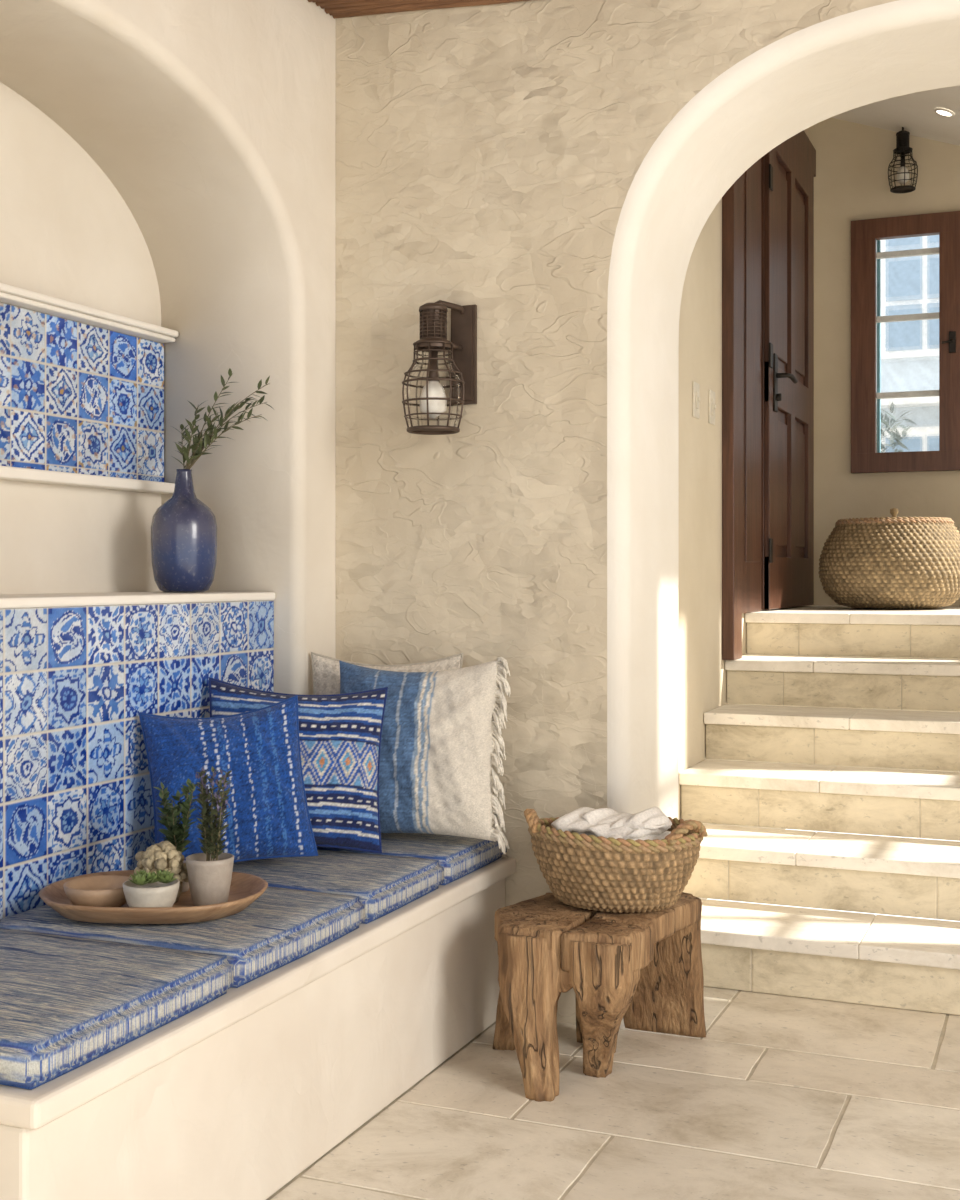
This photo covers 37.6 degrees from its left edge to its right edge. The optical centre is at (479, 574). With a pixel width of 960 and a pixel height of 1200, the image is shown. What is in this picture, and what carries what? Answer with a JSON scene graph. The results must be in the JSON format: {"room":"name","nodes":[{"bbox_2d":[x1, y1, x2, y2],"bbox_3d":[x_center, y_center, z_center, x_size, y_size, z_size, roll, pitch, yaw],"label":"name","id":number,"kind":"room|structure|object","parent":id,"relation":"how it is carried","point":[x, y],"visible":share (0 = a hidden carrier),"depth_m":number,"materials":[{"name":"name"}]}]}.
{"room":"traditional dwelling","nodes":[
{"label":"traditional dwelling","id":0,"kind":"room"},
{"bbox_2d":[0,0,335,694],"bbox_3d":[-1.549,-0.250,1.693,0.435,2.800,4.929,0,0,23],"label":"wall","id":1,"kind":"structure","parent":0,"point":[213,122],"depth_m":3.71,"materials":[{"name":"paint"}]},
{"bbox_2d":[0,82,160,593],"bbox_3d":[-1.819,-0.250,1.806,0.150,2.800,4.929,0,0,23],"label":"wall niche","id":2,"kind":"object","parent":1,"relation":"in","point":[67,233],"depth_m":3.51,"materials":[{"name":"paint"}]},
{"bbox_2d":[0,302,163,481],"bbox_3d":[-1.187,-0.442,3.103,0.013,0.383,1.654,0,0,23],"label":"tile panel","id":3,"kind":"object","parent":2,"relation":"attached to","point":[76,397],"visible":0.97,"depth_m":3.53,"materials":[{"name":"blue tile"}]},
{"bbox_2d":[0,466,174,493],"bbox_3d":[-1.168,-0.236,3.095,0.054,0.028,1.657,0,0,23],"label":"trim","id":4,"kind":"structure","parent":1,"relation":"attached to","point":[6,472],"depth_m":3.49,"materials":[{"name":"paint"}]},
{"bbox_2d":[0,283,178,342],"bbox_3d":[-1.166,-0.649,3.094,0.059,0.031,1.657,0,0,23],"label":"trim","id":5,"kind":"structure","parent":1,"relation":"attached to","point":[9,294],"depth_m":3.49,"materials":[{"name":"paint"}]},
{"bbox_2d":[0,600,273,918],"bbox_3d":[-0.867,0.401,2.970,0.013,0.667,1.654,0,0,23],"label":"tile backsplash","id":6,"kind":"structure","parent":1,"relation":"attached to","point":[76,682],"depth_m":3.04,"materials":[{"name":"blue tile"}]},
{"bbox_2d":[0,591,274,608],"bbox_3d":[-1.025,0.598,3.036,0.363,1.105,1.656,0,0,23],"label":"niche ledge","id":7,"kind":"object","parent":1,"relation":"attached to","point":[7,601],"visible":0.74,"depth_m":3.19,"materials":[{"name":"paint"}]},
{"bbox_2d":[151,469,216,591],"bbox_3d":[-0.754,-0.113,3.600,0.166,0.312,0.166,0,0,23],"label":"ceramic vase","id":8,"kind":"object","parent":7,"relation":"on","point":[183,528],"visible":1,"depth_m":3.54,"materials":[{"name":"blue ceramic"}]},
{"bbox_2d":[173,368,271,468],"bbox_3d":[-0.658,-0.387,3.604,0.268,0.268,0.124,0,0,-5],"label":"branches","id":9,"kind":"object","parent":8,"relation":"in","point":[199,443],"visible":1,"depth_m":3.60,"materials":[{"name":"green plant"}]},
{"bbox_2d":[308,0,527,18],"bbox_3d":[0.211,-1.560,0.959,4.550,0.179,4.932,0,0,23],"label":"ceiling","id":10,"kind":"structure","parent":0,"point":[336,8],"depth_m":3.75,"materials":[{"name":"brown wood"}]},
{"bbox_2d":[266,986,959,1199],"bbox_3d":[0.319,1.190,1.216,4.550,0.080,5.490,0,0,23],"label":"floor","id":11,"kind":"structure","parent":0,"point":[782,1097],"depth_m":2.99,"materials":[{"name":"tile"}]},
{"bbox_2d":[0,857,515,1199],"bbox_3d":[-0.543,0.943,2.940,0.610,0.415,1.853,0,0,23],"label":"built-in bench","id":12,"kind":"object","parent":11,"relation":"on","point":[234,1097],"visible":0.57,"depth_m":2.59,"materials":[{"name":"paint"}]},
{"bbox_2d":[0,928,233,1089],"bbox_3d":[-0.794,0.697,2.349,0.582,0.073,0.532,0,0,23],"label":"seat cushion","id":13,"kind":"object","parent":12,"relation":"on","point":[67,1002],"visible":1,"depth_m":2.27,"materials":[{"name":"fabric"}]},
{"bbox_2d":[0,887,364,987],"bbox_3d":[-0.593,0.697,2.828,0.584,0.073,0.494,0,0,23],"label":"seat cushion","id":14,"kind":"object","parent":12,"relation":"on","point":[282,926],"visible":0.53,"depth_m":2.68,"materials":[{"name":"fabric"}]},
{"bbox_2d":[39,870,267,923],"bbox_3d":[-0.643,0.638,2.795,0.443,0.040,0.348,0,0,3],"label":"wooden tray","id":15,"kind":"object","parent":14,"relation":"on","point":[245,888],"visible":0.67,"depth_m":2.67,"materials":[{"name":"brown wood"}]},
{"bbox_2d":[63,875,131,906],"bbox_3d":[-0.734,0.620,2.729,0.139,0.051,0.139,0,0,23],"label":"wooden bowl","id":16,"kind":"object","parent":15,"relation":"on","point":[102,890],"visible":0.7,"depth_m":2.69,"materials":[{"name":"brown wood"}]},
{"bbox_2d":[123,869,179,906],"bbox_3d":[-0.622,0.603,2.672,0.105,0.083,0.105,0,0,23],"label":"potted succulent","id":17,"kind":"object","parent":15,"relation":"on","point":[144,889],"visible":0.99,"depth_m":2.64,"materials":[{"name":"white ceramic"}]},
{"bbox_2d":[133,841,187,902],"bbox_3d":[-0.628,0.586,2.792,0.123,0.118,0.096,0,0,23],"label":"coral","id":18,"kind":"object","parent":15,"relation":"on","point":[163,855],"visible":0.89,"depth_m":2.77},
{"bbox_2d":[154,778,196,891],"bbox_3d":[-0.616,0.533,2.889,0.090,0.225,0.102,0,0,-36],"label":"potted herb","id":19,"kind":"object","parent":15,"relation":"on","point":[175,833],"visible":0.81,"depth_m":2.89,"materials":[{"name":"green plant"}]},
{"bbox_2d":[186,766,233,905],"bbox_3d":[-0.527,0.509,2.768,0.100,0.272,0.094,0,0,23],"label":"potted plant","id":20,"kind":"object","parent":15,"relation":"on","point":[209,872],"visible":1,"depth_m":2.75,"materials":[{"name":"green plant"}]},
{"bbox_2d":[232,850,443,923],"bbox_3d":[-0.420,0.697,3.243,0.582,0.073,0.394,0,0,23],"label":"seat cushion","id":21,"kind":"object","parent":12,"relation":"on","point":[385,884],"visible":0.48,"depth_m":3.15,"materials":[{"name":"fabric"}]},
{"bbox_2d":[139,695,317,861],"bbox_3d":[-0.566,0.470,3.177,0.378,0.386,0.186,0,0,-22],"label":"throw pillow","id":22,"kind":"object","parent":21,"relation":"on","point":[269,817],"visible":0.77,"depth_m":3.13,"materials":[{"name":"fabric"}]},
{"bbox_2d":[209,677,387,853],"bbox_3d":[-0.444,0.455,3.381,0.445,0.417,0.197,0,0,-3],"label":"patterned throw pillow","id":23,"kind":"object","parent":21,"relation":"on","point":[340,735],"visible":0.47,"depth_m":3.35,"materials":[{"name":"fabric"}]},
{"bbox_2d":[317,833,506,884],"bbox_3d":[-0.235,0.697,3.597,0.514,0.072,0.389,0,0,23],"label":"seat cushion","id":24,"kind":"object","parent":12,"relation":"on","point":[459,856],"visible":0.36,"depth_m":3.46,"materials":[{"name":"fabric"}]},
{"bbox_2d":[311,652,462,694],"bbox_3d":[-0.248,0.432,3.689,0.405,0.457,0.113,0,0,5],"label":"throw pillow","id":25,"kind":"object","parent":24,"relation":"on","point":[325,669],"visible":0.06,"depth_m":3.70,"materials":[{"name":"fabric"}]},
{"bbox_2d":[339,657,510,853],"bbox_3d":[-0.149,0.439,3.527,0.480,0.472,0.190,0,0,16],"label":"throw pillow","id":26,"kind":"object","parent":24,"relation":"on","point":[441,738],"visible":0.8,"depth_m":3.46,"materials":[{"name":"fabric"}]},
{"bbox_2d":[492,892,705,1101],"bbox_3d":[0.248,0.967,3.364,0.470,0.366,0.612,0,0,23],"label":"stool","id":27,"kind":"object","parent":11,"relation":"on","point":[645,970],"visible":0.98,"depth_m":3.16,"materials":[{"name":"brown wood"}]},
{"bbox_2d":[524,809,707,912],"bbox_3d":[0.322,0.675,3.372,0.453,0.222,0.331,0,0,23],"label":"seagrass basket","id":28,"kind":"object","parent":27,"relation":"on","point":[591,872],"visible":0.95,"depth_m":3.25,"materials":[{"name":"beige wicker"}]},
{"bbox_2d":[551,807,671,840],"bbox_3d":[0.331,0.633,3.368,0.332,0.167,0.206,0,0,23],"label":"throw blanket","id":29,"kind":"object","parent":28,"relation":"in","point":[652,823],"visible":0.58,"depth_m":3.31,"materials":[{"name":"beige fabric"}]},
{"bbox_2d":[679,605,959,1014],"bbox_3d":[1.877,0.648,5.122,1.886,1.001,3.199,0,0,23],"label":"staircase","id":30,"kind":"structure","parent":11,"relation":"on","point":[908,963],"depth_m":4.45,"materials":[{"name":"stone"}]},
{"bbox_2d":[818,508,959,608],"bbox_3d":[1.818,-0.075,6.199,0.646,0.440,0.647,0,0,-6],"label":"wicker basket","id":31,"kind":"object","parent":30,"relation":"on","point":[894,562],"visible":1,"depth_m":5.95,"materials":[{"name":"beige wicker"}]},
{"bbox_2d":[336,0,959,1027],"bbox_3d":[1.178,-0.650,3.529,4.350,3.600,0.560,0,0,23],"label":"wall","id":32,"kind":"structure","parent":0,"point":[555,169],"depth_m":3.69,"materials":[{"name":"paint"}]},
{"bbox_2d":[402,300,476,434],"bbox_3d":[-0.117,-0.542,3.664,0.163,0.346,0.183,0,0,23],"label":"wall lantern","id":33,"kind":"object","parent":32,"relation":"attached to","point":[433,399],"visible":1,"depth_m":3.65,"materials":[{"name":"brown metal"}]},
{"bbox_2d":[679,128,808,899],"bbox_3d":[0.935,-0.650,5.592,0.210,3.600,3.060,0,0,23],"label":"wall","id":34,"kind":"structure","parent":0,"point":[702,672],"depth_m":4.92,"materials":[{"name":"paint"}]},
{"bbox_2d":[692,381,699,418],"bbox_3d":[0.746,-0.600,4.843,0.018,0.120,0.080,0,0,23],"label":"light switch","id":35,"kind":"object","parent":34,"relation":"attached to","point":[695,386],"visible":1,"depth_m":4.83,"materials":[{"name":"plastic"}]},
{"bbox_2d":[709,390,715,424],"bbox_3d":[0.836,-0.600,5.059,0.018,0.120,0.080,0,0,23],"label":"light switch","id":36,"kind":"object","parent":34,"relation":"attached to","point":[712,406],"visible":1,"depth_m":5.04,"materials":[{"name":"plastic"}]},
{"bbox_2d":[722,130,815,659],"bbox_3d":[1.303,-0.878,6.035,0.125,2.384,1.820,0,0,23],"label":"door","id":37,"kind":"structure","parent":34,"relation":"in","point":[768,211],"depth_m":5.79,"materials":[{"name":"brown wood"}]},
{"bbox_2d":[809,118,959,771],"bbox_3d":[2.529,-0.650,6.693,2.300,3.600,0.200,0,0,23],"label":"wall","id":38,"kind":"structure","parent":0,"point":[851,183],"depth_m":6.89,"materials":[{"name":"paint"}]},
{"bbox_2d":[851,211,959,472],"bbox_3d":[2.171,-1.107,6.725,0.786,1.225,0.139,0,0,26],"label":"window","id":39,"kind":"structure","parent":38,"relation":"in","point":[865,233],"depth_m":6.79,"materials":[{"name":"brown wood"}]},
{"bbox_2d":[831,85,959,145],"bbox_3d":[1.915,-2.035,5.291,2.250,0.938,3.260,0,0,23],"label":"ceiling","id":40,"kind":"structure","parent":0,"point":[914,112],"depth_m":6.46,"materials":[{"name":"paint"}]},
{"bbox_2d":[888,127,917,193],"bbox_3d":[2.011,-1.994,6.708,0.137,0.347,0.186,0,0,23],"label":"pendant lantern","id":41,"kind":"object","parent":40,"relation":"hanging from","point":[902,137],"visible":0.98,"depth_m":6.67,"materials":[{"name":"black metal"}]},
{"bbox_2d":[934,108,954,116],"bbox_3d":[2.046,-2.038,6.222,0.087,0.037,0.090,0,0,30],"label":"recessed light","id":42,"kind":"object","parent":40,"relation":"in","point":[941,111],"visible":1,"depth_m":6.21,"materials":[{"name":"paint"}]},
{"label":"outside","id":43,"kind":"structure","parent":0,"visible":0},
{"bbox_3d":[4.110,1.205,9.825,12.000,0.090,6.700,0,0,23],"label":"ground","id":44,"kind":"structure","parent":43,"visible":0},
{"bbox_2d":[876,402,915,452],"bbox_3d":[2.587,0.018,9.317,0.600,2.267,0.730,0,0,23],"label":"shrub","id":45,"kind":"object","parent":44,"relation":"on","point":[896,436],"visible":0.18,"depth_m":9.19,"materials":[{"name":"green plant"}]},
{"bbox_2d":[876,235,938,451],"bbox_3d":[3.591,-1.450,9.880,9.000,5.200,0.400,0,0,23],"label":"neighbouring house","id":46,"kind":"structure","parent":44,"relation":"on","point":[909,285],"depth_m":10.04,"materials":[{"name":"white"}]}
]}

